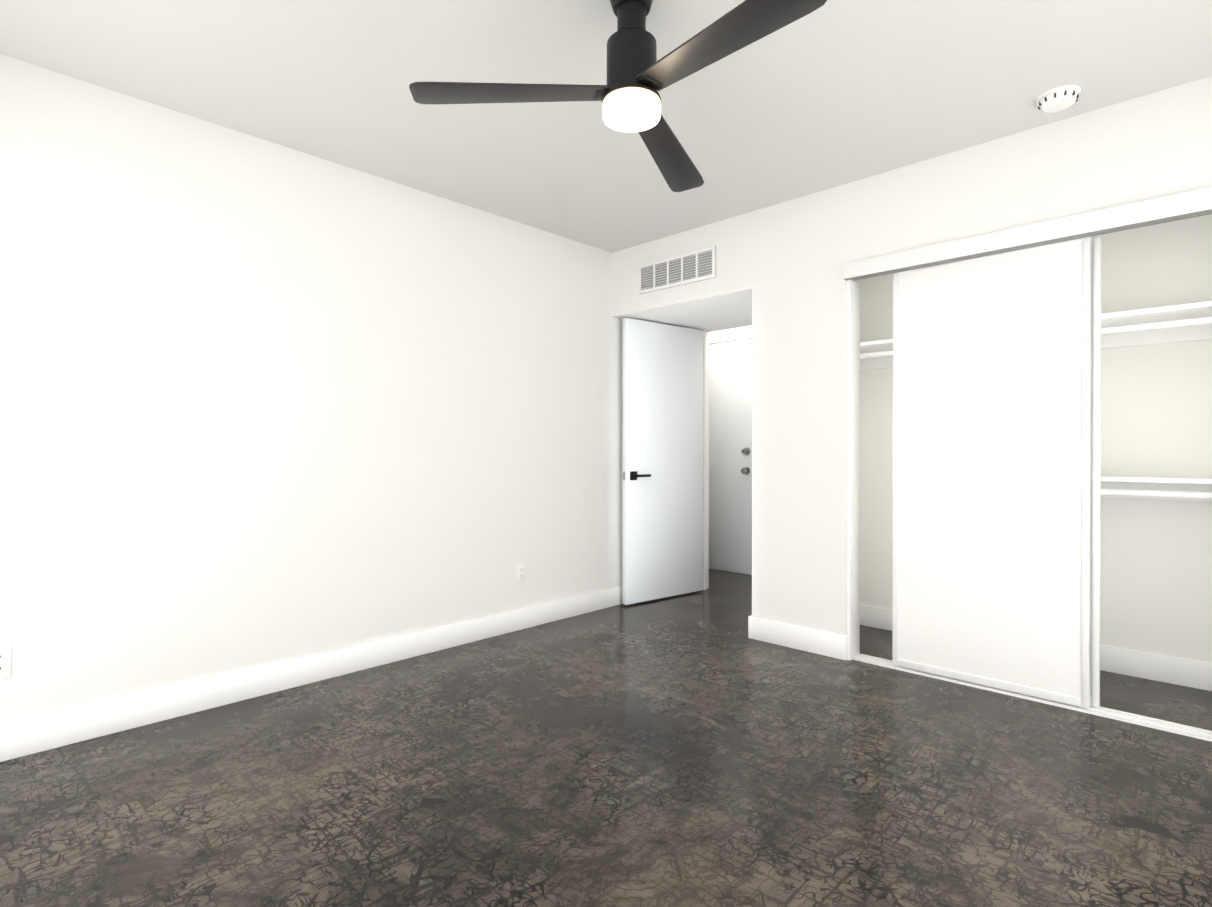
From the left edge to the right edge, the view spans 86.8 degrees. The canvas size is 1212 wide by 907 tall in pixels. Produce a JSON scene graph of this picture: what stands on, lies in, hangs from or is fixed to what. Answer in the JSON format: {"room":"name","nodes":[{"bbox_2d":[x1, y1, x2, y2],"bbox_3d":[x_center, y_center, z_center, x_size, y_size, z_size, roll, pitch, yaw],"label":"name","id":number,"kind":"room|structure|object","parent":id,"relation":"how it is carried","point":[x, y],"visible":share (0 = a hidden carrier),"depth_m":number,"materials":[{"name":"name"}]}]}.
{"room":"empty bedroom","nodes":[
{"label":"empty bedroom","id":0,"kind":"room"},
{"bbox_2d":[0,54,622,724],"bbox_3d":[-0.947,-0.162,3.485,0.120,2.440,4.610,0,0,44],"label":"wall","id":1,"kind":"structure","parent":0,"point":[264,402],"depth_m":2.81,"materials":[{"name":"paint"}]},
{"bbox_2d":[0,645,11,678],"bbox_3d":[-2.094,0.722,2.205,0.008,0.114,0.070,0,0,44],"label":"electrical outlet","id":2,"kind":"object","parent":1,"relation":"attached to","point":[5,663],"visible":1,"depth_m":2.22,"materials":[{"name":"white plastic"}]},
{"bbox_2d":[0,586,621,761],"bbox_3d":[-0.893,0.995,3.448,0.015,0.125,4.355,0,0,44],"label":"baseboard","id":3,"kind":"structure","parent":1,"relation":"attached to","point":[25,737],"depth_m":2.79,"materials":[{"name":"white wood"}]},
{"bbox_2d":[516,562,525,582],"bbox_3d":[-0.509,0.716,3.851,0.008,0.114,0.070,0,0,44],"label":"electrical outlet","id":4,"kind":"object","parent":1,"relation":"attached to","point":[520,572],"visible":1,"depth_m":3.85,"materials":[{"name":"white plastic"}]},
{"bbox_2d":[0,569,1211,906],"bbox_3d":[0.101,1.099,3.050,5.240,0.080,5.430,0,0,44],"label":"floor","id":5,"kind":"structure","parent":0,"point":[694,749],"depth_m":2.03,"materials":[{"name":"concrete"}]},
{"bbox_2d":[0,0,1211,252],"bbox_3d":[0.101,-1.421,3.041,5.240,0.080,5.430,0,0,44],"label":"ceiling","id":6,"kind":"structure","parent":0,"point":[828,94],"depth_m":2.36,"materials":[{"name":"paint"}]},
{"bbox_2d":[409,0,826,191],"bbox_3d":[0.178,-1.192,1.890,1.086,0.370,1.144,0,0,44],"label":"ceiling fan","id":7,"kind":"object","parent":6,"relation":"hanging from","point":[639,75],"visible":1,"depth_m":1.86,"materials":[{"name":"black metal"}]},
{"bbox_2d":[1036,85,1080,112],"bbox_3d":[1.742,-1.357,2.467,0.144,0.043,0.144,0,0,44],"label":"smoke detector","id":8,"kind":"object","parent":6,"relation":"attached to","point":[1057,99],"visible":1,"depth_m":2.44,"materials":[{"name":"white plastic"}]},
{"bbox_2d":[709,325,751,574],"bbox_3d":[1.222,-0.170,5.652,3.240,2.440,0.120,0,0,44],"label":"wall","id":9,"kind":"structure","parent":0,"point":[732,330],"depth_m":5.67,"materials":[{"name":"paint"}]},
{"bbox_2d":[709,330,751,343],"bbox_3d":[0.965,-0.006,5.804,1.000,2.110,0.018,0,0,44],"label":"door frame","id":10,"kind":"structure","parent":9,"relation":"attached to","point":[731,337],"depth_m":5.66,"materials":[{"name":"white wood"}]},
{"bbox_2d":[709,339,751,573],"bbox_3d":[0.945,0.023,5.783,0.860,2.028,0.071,0,0,44],"label":"hall door","id":11,"kind":"structure","parent":9,"relation":"in","point":[730,456],"depth_m":5.67,"materials":[{"name":"paint"}]},
{"bbox_2d":[612,76,1211,659],"bbox_3d":[1.629,-0.163,3.552,3.500,2.440,0.940,0,0,44],"label":"wall","id":12,"kind":"structure","parent":0,"point":[778,282],"depth_m":3.35,"materials":[{"name":"paint"}]},
{"bbox_2d":[638,245,715,293],"bbox_3d":[0.435,-1.149,4.034,0.605,0.190,0.014,0,0,44],"label":"air vent","id":13,"kind":"object","parent":12,"relation":"in","point":[685,268],"visible":1,"depth_m":4.02,"materials":[{"name":"white metal"}]},
{"bbox_2d":[748,616,750,637],"bbox_3d":[1.109,0.993,3.963,0.015,0.125,0.835,0,0,44],"label":"baseboard","id":14,"kind":"structure","parent":12,"relation":"attached to","point":[749,617],"depth_m":3.66,"materials":[{"name":"white wood"}]},
{"bbox_2d":[751,615,846,659],"bbox_3d":[1.036,0.995,3.467,0.539,0.125,0.018,0,0,44],"label":"baseboard","id":15,"kind":"structure","parent":12,"relation":"attached to","point":[828,644],"depth_m":3.45,"materials":[{"name":"white wood"}]},
{"bbox_2d":[847,280,859,660],"bbox_3d":[1.824,0.050,2.793,1.526,2.020,0.123,0,0,44],"label":"door frame","id":16,"kind":"structure","parent":12,"relation":"attached to","point":[853,468],"depth_m":3.29,"materials":[{"name":"white wood"}]},
{"bbox_2d":[892,237,1090,708],"bbox_3d":[1.701,0.057,2.895,0.780,1.973,0.024,0,0,44],"label":"closet door","id":17,"kind":"structure","parent":12,"relation":"in","point":[991,470],"depth_m":2.85,"materials":[{"name":"white wood"}]},
{"bbox_2d":[843,187,1211,280],"bbox_3d":[1.808,-0.926,2.773,1.538,0.086,0.139,0,0,44],"label":"header","id":18,"kind":"object","parent":12,"relation":"attached to","point":[1182,206],"visible":1,"depth_m":2.67,"materials":[{"name":"white wood"}]},
{"bbox_2d":[852,653,1211,741],"bbox_3d":[1.831,1.054,2.804,1.488,0.013,0.088,0,0,44],"label":"sill","id":19,"kind":"structure","parent":12,"relation":"attached to","point":[1177,728],"depth_m":2.63,"materials":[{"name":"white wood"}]},
{"bbox_2d":[1089,235,1100,707],"bbox_3d":[1.750,0.057,2.903,0.780,1.973,0.024,0,0,44],"label":"closet door","id":20,"kind":"structure","parent":12,"relation":"in","point":[1095,428],"depth_m":2.63,"materials":[{"name":"white wood"}]},
{"bbox_2d":[857,214,1211,662],"bbox_3d":[2.284,-0.162,3.352,2.280,2.440,0.120,0,0,44],"label":"wall","id":21,"kind":"structure","parent":0,"point":[1156,555],"depth_m":3.02,"materials":[{"name":"paint"}]},
{"bbox_2d":[860,301,1211,501],"bbox_3d":[2.096,0.219,3.158,2.268,1.680,0.419,0,0,44],"label":"closet shelves","id":22,"kind":"object","parent":21,"relation":"attached to","point":[1175,323],"visible":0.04,"depth_m":2.88,"materials":[{"name":"white wood"}]},
{"bbox_2d":[860,604,1211,690],"bbox_3d":[2.041,0.997,3.104,2.272,0.125,0.580,0,0,44],"label":"baseboard","id":23,"kind":"structure","parent":21,"relation":"attached to","point":[1197,674],"depth_m":3.01,"materials":[{"name":"white wood"}]},
{"bbox_3d":[0.850,-0.166,4.386,1.220,2.440,0.820,0,0,44],"label":"wall","id":24,"kind":"structure","parent":0,"visible":0},
{"bbox_2d":[622,318,702,604],"bbox_3d":[0.428,0.054,4.653,0.772,1.975,0.136,0,0,-38],"label":"bedroom door","id":25,"kind":"structure","parent":24,"relation":"in","point":[662,488],"depth_m":4.61,"materials":[{"name":"paint"}]},
{"bbox_2d":[703,331,708,589],"bbox_3d":[1.076,0.053,4.649,1.011,2.000,0.136,0,0,44],"label":"door frame","id":26,"kind":"structure","parent":24,"relation":"attached to","point":[705,460],"depth_m":4.95,"materials":[{"name":"white wood"}]}
]}

